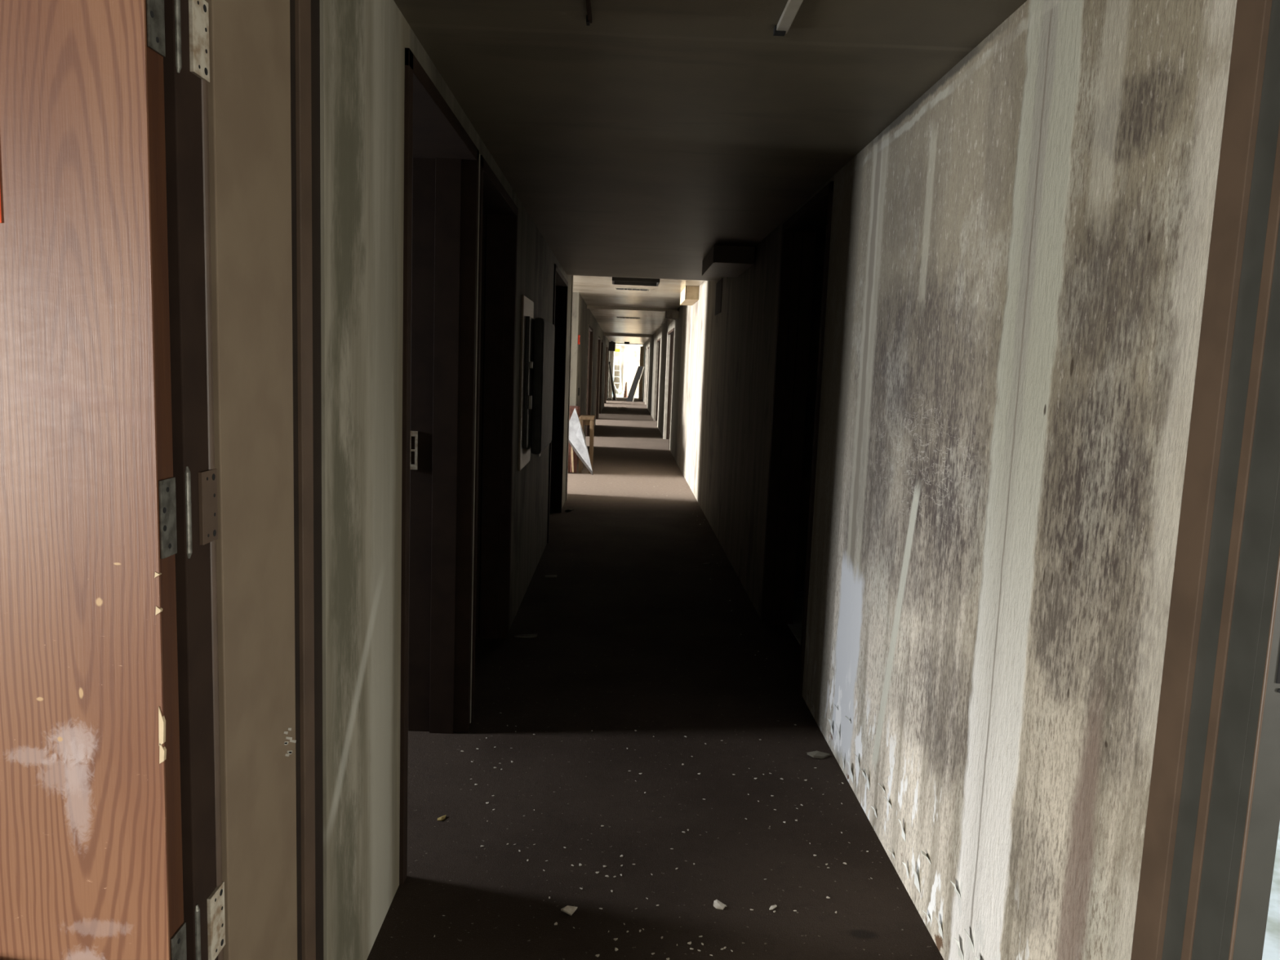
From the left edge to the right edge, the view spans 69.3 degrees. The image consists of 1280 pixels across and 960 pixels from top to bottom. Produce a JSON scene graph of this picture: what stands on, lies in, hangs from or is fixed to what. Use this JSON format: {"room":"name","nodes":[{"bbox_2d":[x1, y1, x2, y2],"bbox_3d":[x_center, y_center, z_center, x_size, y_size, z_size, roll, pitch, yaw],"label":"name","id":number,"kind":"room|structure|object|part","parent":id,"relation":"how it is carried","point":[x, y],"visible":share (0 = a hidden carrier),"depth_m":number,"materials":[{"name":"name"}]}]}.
{"room":"abandoned building corridor","nodes":[
{"label":"abandoned building corridor","id":0,"kind":"room"},
{"bbox_2d":[320,0,572,959],"bbox_3d":[-0.802,-0.511,5.971,0.200,2.490,8.298,2,7,-1],"label":"wall","id":1,"kind":"structure","parent":0,"point":[363,43],"depth_m":2.16,"materials":[{"name":"paint"}]},
{"bbox_2d":[399,48,479,884],"bbox_3d":[-0.767,-0.049,3.080,0.248,2.285,1.150,2,7,-1],"label":"door","id":2,"kind":"structure","parent":1,"relation":"in","point":[442,160],"depth_m":3.56,"materials":[{"name":"brown paint"}]},
{"bbox_3d":[-0.882,-0.115,3.600,0.036,0.150,0.006,2,7,-1],"label":"strike plate","id":3,"kind":"part","parent":2,"relation":"part of","materials":[{"name":"metal"}]},
{"bbox_2d":[470,154,479,723],"bbox_3d":[-0.665,-0.120,3.687,0.010,2.285,0.066,2,7,-1],"label":"trim","id":4,"kind":"structure","parent":1,"relation":"attached to","point":[479,154],"depth_m":3.70,"materials":[{"name":"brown wood"}]},
{"bbox_2d":[471,155,518,721],"bbox_3d":[-0.786,-0.204,4.330,0.242,2.285,1.230,2,7,-1],"label":"door","id":5,"kind":"structure","parent":1,"relation":"in","point":[498,213],"depth_m":4.86,"materials":[{"name":"brown paint"}]},
{"bbox_2d":[518,294,555,471],"bbox_3d":[-0.650,-0.608,5.950,0.095,1.040,1.340,2,7,-1],"label":"electrical panel","id":6,"kind":"object","parent":1,"relation":"attached to","point":[537,335],"visible":1,"depth_m":5.65,"materials":[{"name":"beige paint"}]},
{"bbox_3d":[-0.684,-0.583,5.570,0.012,1.000,0.580,2,7,-1],"label":"plate","id":7,"kind":"part","parent":6,"relation":"part of","materials":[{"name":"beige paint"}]},
{"bbox_2d":[546,263,568,542],"bbox_3d":[-0.856,-0.711,8.413,0.242,2.285,1.660,2,7,-1],"label":"door","id":8,"kind":"structure","parent":1,"relation":"in","point":[560,282],"depth_m":9.16,"materials":[{"name":"brown paint"}]},
{"bbox_2d":[565,275,573,500],"bbox_3d":[-0.866,-1.019,10.068,0.212,2.490,0.060,2,7,-1],"label":"trim","id":9,"kind":"structure","parent":1,"relation":"attached to","point":[572,275],"depth_m":10.05,"materials":[{"name":"brown wood"}]},
{"bbox_2d":[569,292,609,430],"bbox_3d":[-1.260,-3.241,27.946,0.200,2.490,29.700,2,7,-1],"label":"wall","id":10,"kind":"structure","parent":0,"point":[582,316],"depth_m":14.98,"materials":[{"name":"paint"}]},
{"bbox_2d":[577,334,580,344],"bbox_3d":[-0.871,-2.010,13.271,0.030,0.130,0.180,2,7,-1],"label":"fire alarm","id":11,"kind":"object","parent":10,"relation":"attached to","point":[579,335],"visible":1,"depth_m":13.19,"materials":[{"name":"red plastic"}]},
{"bbox_2d":[584,324,593,436],"bbox_3d":[-1.101,-1.860,17.992,0.246,2.200,2.470,2,7,-1],"label":"door","id":12,"kind":"structure","parent":10,"relation":"in","point":[590,331],"depth_m":19.09,"materials":[{"name":"brown paint"}]},
{"bbox_3d":[-0.970,-1.706,16.786,0.026,2.200,0.035,2,7,-1],"label":"edge trim","id":13,"kind":"part","parent":12,"relation":"part of","materials":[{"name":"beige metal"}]},
{"bbox_2d":[595,334,600,422],"bbox_3d":[-1.204,-2.605,23.995,0.246,2.200,2.570,2,7,-1],"label":"door","id":14,"kind":"structure","parent":10,"relation":"in","point":[598,351],"depth_m":25.16,"materials":[{"name":"brown paint"}]},
{"bbox_3d":[-1.073,-2.445,22.739,0.026,2.200,0.035,2,7,-1],"label":"edge trim","id":15,"kind":"part","parent":14,"relation":"part of","materials":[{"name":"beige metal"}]},
{"bbox_2d":[598,338,603,413],"bbox_3d":[-1.255,-2.969,26.922,0.246,2.200,2.670,2,7,-1],"label":"door","id":16,"kind":"structure","parent":10,"relation":"in","point":[602,340],"depth_m":28.14,"materials":[{"name":"brown paint"}]},
{"bbox_3d":[-1.122,-2.802,25.617,0.026,2.200,0.035,2,7,-1],"label":"edge trim","id":17,"kind":"part","parent":16,"relation":"part of","materials":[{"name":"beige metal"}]},
{"bbox_2d":[604,344,607,403],"bbox_3d":[-1.382,-3.886,34.314,0.246,2.200,2.770,2,7,-1],"label":"door","id":18,"kind":"structure","parent":10,"relation":"in","point":[606,361],"depth_m":35.56,"materials":[{"name":"brown paint"}]},
{"bbox_3d":[-1.249,-3.714,32.960,0.026,2.200,0.035,2,7,-1],"label":"edge trim","id":19,"kind":"part","parent":18,"relation":"part of","materials":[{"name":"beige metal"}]},
{"bbox_2d":[605,346,608,400],"bbox_3d":[-1.436,-4.274,37.440,0.246,2.200,2.470,2,7,-1],"label":"door","id":20,"kind":"structure","parent":10,"relation":"in","point":[607,346],"depth_m":38.55,"materials":[{"name":"brown paint"}]},
{"bbox_2d":[608,342,644,397],"bbox_3d":[-2.902,-5.543,46.075,14.600,2.490,7.100,2,7,-1],"label":"wall","id":21,"kind":"structure","parent":0,"point":[631,355],"depth_m":49.46,"materials":[{"name":"paint"}]},
{"bbox_2d":[573,275,704,346],"bbox_3d":[-2.513,-4.816,29.241,14.700,0.380,40.700,2,7,-1],"label":"ceiling","id":22,"kind":"structure","parent":0,"point":[606,303],"depth_m":15.17,"materials":[{"name":"paint"}]},
{"bbox_2d":[608,341,615,351],"bbox_3d":[-1.234,-5.727,39.631,0.360,0.420,0.300,2,7,-1],"label":"speaker box","id":23,"kind":"object","parent":22,"relation":"hanging from","point":[611,344],"visible":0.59,"depth_m":39.49,"materials":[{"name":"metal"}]},
{"bbox_2d":[616,316,639,319],"bbox_3d":[-0.244,-3.399,19.428,0.490,0.014,0.240,2,7,-1],"label":"ceiling vent","id":24,"kind":"object","parent":22,"relation":"in","point":[616,317],"visible":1,"depth_m":19.32,"materials":[{"name":"beige metal"}]},
{"bbox_2d":[615,287,649,290],"bbox_3d":[-0.097,-2.481,12.036,0.450,0.014,0.240,2,7,-1],"label":"ceiling vent","id":25,"kind":"object","parent":22,"relation":"in","point":[616,288],"visible":1,"depth_m":11.95,"materials":[{"name":"beige metal"}]},
{"bbox_2d":[612,276,659,286],"bbox_3d":[-0.050,-2.297,10.709,0.540,0.050,0.520,2,7,-1],"label":"light fixture","id":26,"kind":"object","parent":22,"relation":"attached to","point":[615,280],"visible":0.88,"depth_m":10.47,"materials":[{"name":"metal"}]},
{"bbox_2d":[393,0,1026,280],"bbox_3d":[-2.100,-1.722,5.077,14.700,0.300,8.030,2,7,-1],"label":"ceiling","id":27,"kind":"structure","parent":0,"point":[639,140],"depth_m":2.96,"materials":[{"name":"paint"}]},
{"bbox_2d":[586,0,591,26],"bbox_3d":[-0.120,-1.102,1.973,0.014,0.017,0.691,2,7,-1],"label":"ceiling strip","id":28,"kind":"object","parent":27,"relation":"attached to","point":[588,16],"visible":1,"depth_m":2.25,"materials":[{"name":"brown paint"}]},
{"bbox_2d":[702,244,755,277],"bbox_3d":[0.649,-1.634,6.961,0.289,0.124,1.006,2,7,-1],"label":"wall box","id":29,"kind":"object","parent":27,"relation":"attached to","point":[722,260],"visible":1,"depth_m":6.48,"materials":[{"name":"brown paint"}]},
{"bbox_2d":[773,0,803,35],"bbox_3d":[0.359,-1.085,1.988,0.034,0.017,0.701,2,7,-1],"label":"ceiling strip","id":30,"kind":"object","parent":27,"relation":"attached to","point":[791,9],"visible":1,"depth_m":2.23,"materials":[{"name":"beige metal"}]},
{"bbox_2d":[795,240,825,591],"bbox_3d":[2.914,-0.275,5.216,3.970,2.490,2.280,2,7,-1],"label":"wall","id":31,"kind":"structure","parent":0,"point":[820,245],"depth_m":6.21,"materials":[{"name":"paint"}]},
{"bbox_2d":[366,392,1279,959],"bbox_3d":[-2.545,-1.696,25.581,14.700,0.106,48.730,2,7,-1],"label":"floor","id":32,"kind":"structure","parent":0,"point":[633,632],"depth_m":3.35,"materials":[{"name":"brown carpet"}]},
{"bbox_2d":[437,814,446,821],"bbox_3d":[-0.650,1.109,3.041,0.018,0.008,0.038,6,8,28],"label":"dry leaf","id":33,"kind":"object","parent":32,"relation":"on","point":[440,819],"visible":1,"depth_m":3.03,"materials":[{"name":"brown plant"}]},
{"bbox_2d":[560,905,577,915],"bbox_3d":[-0.192,1.178,2.540,0.046,0.024,0.031,-1,8,-24],"label":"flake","id":34,"kind":"object","parent":32,"relation":"on","point":[568,909],"visible":1,"depth_m":2.53,"materials":[{"name":"paint"}]},
{"bbox_2d":[564,508,573,511],"bbox_3d":[-0.716,0.308,9.400,0.093,0.034,0.036,2,7,-1],"label":"paper","id":35,"kind":"object","parent":32,"relation":"on","point":[569,509],"visible":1,"depth_m":9.39,"materials":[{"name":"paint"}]},
{"bbox_2d":[568,405,580,472],"bbox_3d":[-1.508,-0.599,12.899,1.302,0.885,0.642,2,7,-1],"label":"sofa","id":36,"kind":"object","parent":32,"relation":"on","point":[573,459],"visible":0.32,"depth_m":12.64,"materials":[{"name":"red fabric"}]},
{"bbox_3d":[-0.941,-0.469,12.816,0.160,0.560,0.380,2,7,-1],"label":"armrest","id":37,"kind":"part","parent":36,"relation":"part of","materials":[{"name":"wood"}]},
{"bbox_2d":[568,407,592,475],"bbox_3d":[-0.831,-0.523,12.535,0.421,0.905,0.051,3,7,7],"label":"sheet","id":38,"kind":"object","parent":32,"relation":"on","point":[577,441],"visible":0.79,"depth_m":12.53,"materials":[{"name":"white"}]},
{"bbox_2d":[578,414,595,473],"bbox_3d":[-0.748,-0.509,12.975,0.200,0.775,0.500,2,7,-1],"label":"side table","id":39,"kind":"object","parent":32,"relation":"on","point":[584,420],"visible":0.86,"depth_m":12.74,"materials":[{"name":"beige wood"}]},
{"bbox_3d":[-0.815,-0.464,12.758,0.044,0.735,0.044,2,7,-1],"label":"leg","id":40,"kind":"part","parent":39,"relation":"part of","materials":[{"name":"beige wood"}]},
{"bbox_3d":[-0.733,-0.791,12.736,0.130,0.075,0.025,2,7,-1],"label":"rail","id":41,"kind":"part","parent":39,"relation":"part of","materials":[{"name":"beige wood"}]},
{"bbox_3d":[-0.675,-0.460,12.761,0.044,0.735,0.044,2,7,-1],"label":"leg","id":42,"kind":"part","parent":39,"relation":"part of","materials":[{"name":"beige wood"}]},
{"bbox_3d":[-0.682,-0.511,13.178,0.044,0.735,0.044,2,7,-1],"label":"leg","id":43,"kind":"part","parent":39,"relation":"part of","materials":[{"name":"beige wood"}]},
{"bbox_2d":[608,364,612,399],"bbox_3d":[-1.251,-4.123,39.135,0.220,1.500,0.120,2,7,-1],"label":"plank","id":44,"kind":"object","parent":32,"relation":"on","point":[608,364],"visible":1,"depth_m":39.08,"materials":[{"name":"wood"}]},
{"bbox_2d":[608,361,615,399],"bbox_3d":[-1.200,-4.266,39.813,0.340,1.620,0.300,2,7,-1],"label":"leaning board","id":45,"kind":"object","parent":32,"relation":"on","point":[613,392],"visible":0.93,"depth_m":39.68,"materials":[{"name":"brown wood"}]},
{"bbox_2d":[609,363,616,399],"bbox_3d":[-1.135,-4.181,39.432,0.340,1.550,0.120,2,7,-1],"label":"plank","id":46,"kind":"object","parent":32,"relation":"on","point":[610,363],"visible":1,"depth_m":39.39,"materials":[{"name":"wood"}]},
{"bbox_2d":[612,348,622,395],"bbox_3d":[-1.127,-5.271,45.381,0.496,2.264,1.274,2,7,1],"label":"step ladder","id":47,"kind":"object","parent":32,"relation":"on","point":[616,349],"visible":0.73,"depth_m":44.93,"materials":[{"name":"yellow metal"}]},
{"bbox_3d":[-0.979,-5.155,44.947,0.060,2.145,0.376,0,7,-20],"label":"rail","id":48,"kind":"part","parent":47,"relation":"part of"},
{"bbox_2d":[613,382,628,395],"bbox_3d":[-0.874,-4.292,43.869,0.649,0.641,0.467,8,9,37],"label":"rubble heap","id":49,"kind":"object","parent":32,"relation":"on","point":[618,392],"visible":0.84,"depth_m":43.80,"materials":[{"name":"white"}]},
{"bbox_2d":[617,407,629,409],"bbox_3d":[-0.568,-2.422,31.425,0.428,0.103,0.217,2,7,-1],"label":"paper","id":50,"kind":"object","parent":32,"relation":"on","point":[618,408],"visible":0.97,"depth_m":31.38,"materials":[{"name":"paper"}]},
{"bbox_2d":[623,382,627,397],"bbox_3d":[-0.652,-4.193,43.057,0.220,0.718,0.214,2,7,-1],"label":"bag","id":51,"kind":"object","parent":32,"relation":"on","point":[625,393],"visible":0.91,"depth_m":43.00,"materials":[{"name":"brown"}]},
{"bbox_2d":[622,363,639,394],"bbox_3d":[-0.276,-5.248,48.223,1.240,1.580,0.600,2,7,-1],"label":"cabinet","id":52,"kind":"object","parent":32,"relation":"on","point":[629,371],"visible":0.29,"depth_m":47.89,"materials":[{"name":"white"}]},
{"bbox_2d":[626,365,643,401],"bbox_3d":[-0.225,-4.027,38.751,0.660,1.480,0.100,2,7,-1],"label":"leaning board","id":53,"kind":"object","parent":32,"relation":"on","point":[631,394],"visible":1,"depth_m":38.70,"materials":[{"name":"grey wood"}]},
{"bbox_2d":[632,366,644,401],"bbox_3d":[-0.064,-3.990,38.547,0.435,1.470,0.080,2,7,-1],"label":"plank","id":54,"kind":"object","parent":32,"relation":"on","point":[643,366],"visible":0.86,"depth_m":38.51,"materials":[{"name":"beige wood"}]},
{"bbox_2d":[638,346,644,399],"bbox_3d":[0.056,-4.776,41.359,0.160,2.350,0.050,2,7,-1],"label":"panel","id":55,"kind":"object","parent":32,"relation":"on","point":[642,348],"visible":0.79,"depth_m":41.34,"materials":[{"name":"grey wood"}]},
{"bbox_2d":[713,899,725,909],"bbox_3d":[0.222,1.195,2.605,0.027,0.011,0.040,-4,9,-39],"label":"flake","id":56,"kind":"object","parent":32,"relation":"on","point":[717,904],"visible":1,"depth_m":2.60,"materials":[{"name":"paint"}]},
{"bbox_2d":[768,904,776,910],"bbox_3d":[0.372,1.203,2.606,0.032,0.006,0.012,-5,10,-44],"label":"flake","id":57,"kind":"object","parent":32,"relation":"on","point":[771,907],"visible":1,"depth_m":2.60,"materials":[{"name":"paint"}]},
{"bbox_2d":[807,751,829,758],"bbox_3d":[0.705,1.081,3.642,0.098,0.024,0.035,-2,8,-30],"label":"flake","id":58,"kind":"object","parent":32,"relation":"on","point":[818,754],"visible":1,"depth_m":3.63,"materials":[{"name":"paint"}]},
{"bbox_2d":[642,0,1236,959],"bbox_3d":[0.567,-2.449,22.095,0.145,2.490,41.570,2,7,-1],"label":"wall","id":59,"kind":"structure","parent":0,"point":[1018,263],"depth_m":2.13,"materials":[{"name":"paint"}]},
{"bbox_2d":[643,347,647,402],"bbox_3d":[0.303,-4.224,37.577,0.191,2.200,1.600,2,7,-1],"label":"door","id":60,"kind":"structure","parent":59,"relation":"in","point":[646,348],"depth_m":38.27,"materials":[{"name":"brown paint"}]},
{"bbox_2d":[644,346,649,408],"bbox_3d":[0.355,-3.842,34.501,0.191,2.200,2.600,2,7,-1],"label":"door","id":61,"kind":"structure","parent":59,"relation":"in","point":[648,348],"depth_m":35.71,"materials":[{"name":"brown paint"}]},
{"bbox_3d":[0.357,-3.842,34.501,0.187,2.200,2.600,2,7,-1],"label":"frame","id":62,"kind":"part","parent":61,"relation":"part of","materials":[{"name":"grey paint"}]},
{"bbox_2d":[653,337,660,426],"bbox_3d":[0.531,-2.580,24.330,0.191,2.200,2.500,2,7,-1],"label":"door","id":63,"kind":"structure","parent":59,"relation":"in","point":[658,342],"depth_m":25.49,"materials":[{"name":"brown paint"}]},
{"bbox_3d":[0.533,-2.580,24.330,0.187,2.200,2.500,2,7,-1],"label":"frame","id":64,"kind":"part","parent":63,"relation":"part of","materials":[{"name":"grey paint"}]},
{"bbox_2d":[662,328,674,448],"bbox_3d":[0.639,-1.798,18.029,0.191,2.200,2.400,2,7,-1],"label":"door","id":65,"kind":"structure","parent":59,"relation":"in","point":[670,337],"depth_m":19.14,"materials":[{"name":"brown paint"}]},
{"bbox_3d":[0.641,-1.798,18.029,0.187,2.200,2.400,2,7,-1],"label":"frame","id":66,"kind":"part","parent":65,"relation":"part of","materials":[{"name":"grey paint"}]},
{"bbox_2d":[664,310,679,319],"bbox_3d":[0.536,-2.793,15.704,0.219,0.124,0.446,2,7,-1],"label":"wall box","id":67,"kind":"object","parent":59,"relation":"attached to","point":[668,314],"visible":1,"depth_m":15.49,"materials":[{"name":"paint"}]},
{"bbox_2d":[680,285,699,305],"bbox_3d":[0.628,-2.353,11.860,0.169,0.168,1.106,2,7,-1],"label":"wall box","id":68,"kind":"object","parent":59,"relation":"attached to","point":[689,295],"visible":1,"depth_m":11.32,"materials":[{"name":"brown wood"}]},
{"bbox_2d":[715,278,722,315],"bbox_3d":[0.753,-1.749,8.866,0.005,0.315,0.560,2,7,-1],"label":"air vent","id":69,"kind":"object","parent":59,"relation":"in","point":[719,284],"visible":1,"depth_m":8.83,"materials":[{"name":"black metal"}]},
{"bbox_2d":[760,181,834,696],"bbox_3d":[0.871,-0.221,4.800,0.187,2.330,1.250,2,7,-1],"label":"door frame","id":70,"kind":"structure","parent":59,"relation":"in","point":[799,231],"depth_m":5.33,"materials":[{"name":"brown paint"}]},
{"bbox_2d":[827,718,833,735],"bbox_3d":[0.760,0.984,3.699,0.019,0.058,0.041,2,7,-1],"label":"paint curl","id":71,"kind":"object","parent":59,"relation":"attached to","point":[832,732],"visible":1,"depth_m":3.69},
{"bbox_2d":[846,760,853,782],"bbox_3d":[0.764,1.060,3.378,0.019,0.069,0.058,2,7,-1],"label":"paint curl","id":72,"kind":"object","parent":59,"relation":"attached to","point":[851,775],"visible":1,"depth_m":3.37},
{"bbox_2d":[853,751,859,769],"bbox_3d":[0.767,0.994,3.291,0.022,0.061,0.041,2,7,-1],"label":"paint curl","id":73,"kind":"object","parent":59,"relation":"attached to","point":[857,759],"visible":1,"depth_m":3.29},
{"bbox_2d":[863,768,869,790],"bbox_3d":[0.770,1.018,3.154,0.020,0.070,0.036,2,7,-1],"label":"paint curl","id":74,"kind":"object","parent":59,"relation":"attached to","point":[868,782],"visible":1,"depth_m":3.15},
{"bbox_2d":[897,818,905,841],"bbox_3d":[0.778,1.040,2.759,0.019,0.059,0.034,2,7,-1],"label":"paint curl","id":75,"kind":"object","parent":59,"relation":"attached to","point":[903,832],"visible":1,"depth_m":2.75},
{"bbox_2d":[902,862,909,879],"bbox_3d":[0.776,1.139,2.708,0.019,0.042,0.026,2,7,-1],"label":"paint curl","id":76,"kind":"object","parent":59,"relation":"attached to","point":[904,864],"visible":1,"depth_m":2.70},
{"bbox_2d":[911,864,919,893],"bbox_3d":[0.777,1.123,2.623,0.021,0.068,0.051,2,7,-1],"label":"paint curl","id":77,"kind":"object","parent":59,"relation":"attached to","point":[916,878],"visible":1,"depth_m":2.62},
{"bbox_2d":[920,850,930,863],"bbox_3d":[0.782,1.033,2.546,0.022,0.022,0.048,2,7,-1],"label":"paint curl","id":78,"kind":"object","parent":59,"relation":"attached to","point":[923,853],"visible":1,"depth_m":2.54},
{"bbox_2d":[934,915,942,938],"bbox_3d":[0.781,1.168,2.427,0.019,0.052,0.031,2,7,-1],"label":"paint curl","id":79,"kind":"object","parent":59,"relation":"attached to","point":[939,923],"visible":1,"depth_m":2.42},
{"bbox_2d":[950,880,960,899],"bbox_3d":[0.788,1.024,2.321,0.019,0.034,0.041,2,7,-1],"label":"paint curl","id":80,"kind":"object","parent":59,"relation":"attached to","point":[953,883],"visible":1,"depth_m":2.32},
{"bbox_2d":[954,937,963,959],"bbox_3d":[0.784,1.157,2.284,0.019,0.050,0.037,2,7,-1],"label":"paint curl","id":81,"kind":"object","parent":59,"relation":"attached to","point":[960,953],"visible":1,"depth_m":2.28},
{"bbox_2d":[964,929,973,952],"bbox_3d":[0.787,1.102,2.222,0.021,0.048,0.032,2,7,-1],"label":"paint curl","id":82,"kind":"object","parent":59,"relation":"attached to","point":[971,944],"visible":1,"depth_m":2.22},
{"bbox_3d":[0.466,0.055,1.511,9.200,2.556,0.430,2,7,-1],"label":"wall","id":83,"kind":"structure","parent":0,"visible":0},
{"bbox_2d":[0,0,323,959],"bbox_3d":[-1.081,0.122,1.534,0.915,2.300,0.654,2,7,-1],"label":"door","id":84,"kind":"structure","parent":83,"relation":"in","point":[162,788],"depth_m":1.25,"materials":[{"name":"brown wood"}]},
{"bbox_2d":[0,191,1,222],"bbox_3d":[-0.911,-0.421,1.139,0.238,0.194,0.003,2,7,-1],"label":"sticker","id":85,"kind":"object","parent":84,"relation":"attached to","point":[0,191],"visible":1,"depth_m":1.15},
{"bbox_3d":[-0.602,-0.587,1.151,0.003,0.104,0.040,2,7,-1],"label":"plate","id":86,"kind":"part","parent":84,"relation":"part of","materials":[{"name":"metal"}]},
{"bbox_3d":[-0.626,0.050,1.230,0.003,0.104,0.040,2,7,-1],"label":"plate","id":87,"kind":"part","parent":84,"relation":"part of","materials":[{"name":"metal"}]},
{"bbox_3d":[-0.651,0.685,1.308,0.003,0.104,0.040,2,7,-1],"label":"plate","id":88,"kind":"part","parent":84,"relation":"part of","materials":[{"name":"metal"}]},
{"bbox_3d":[-0.596,-0.599,1.252,0.006,0.104,0.048,2,7,-1],"label":"jamb plate","id":89,"kind":"part","parent":84,"relation":"part of","materials":[{"name":"metal"}]},
{"bbox_3d":[-0.620,0.038,1.330,0.006,0.104,0.048,2,7,-1],"label":"jamb plate","id":90,"kind":"part","parent":84,"relation":"part of","materials":[{"name":"brown paint"}]},
{"bbox_3d":[-0.644,0.672,1.409,0.006,0.104,0.048,2,7,-1],"label":"jamb plate","id":91,"kind":"part","parent":84,"relation":"part of","materials":[{"name":"metal"}]},
{"bbox_3d":[-0.688,0.108,1.767,0.110,2.300,0.060,2,7,-1],"label":"frame trim","id":92,"kind":"part","parent":84,"relation":"part of","materials":[{"name":"brown paint"}]},
{"bbox_2d":[1130,0,1279,959],"bbox_3d":[0.885,0.218,1.365,0.077,2.300,0.231,2,7,-1],"label":"door frame","id":93,"kind":"structure","parent":83,"relation":"in","point":[1213,817],"depth_m":1.34,"materials":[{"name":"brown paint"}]},
{"bbox_3d":[0.873,0.230,1.264,0.046,2.300,0.022,2,7,-1],"label":"frame","id":94,"kind":"part","parent":93,"relation":"part of","materials":[{"name":"grey paint"}]},
{"bbox_3d":[0.879,0.222,1.251,0.027,0.110,0.003,2,7,-1],"label":"strike plate","id":95,"kind":"part","parent":93,"relation":"part of","materials":[{"name":"silver metal"}]}
]}

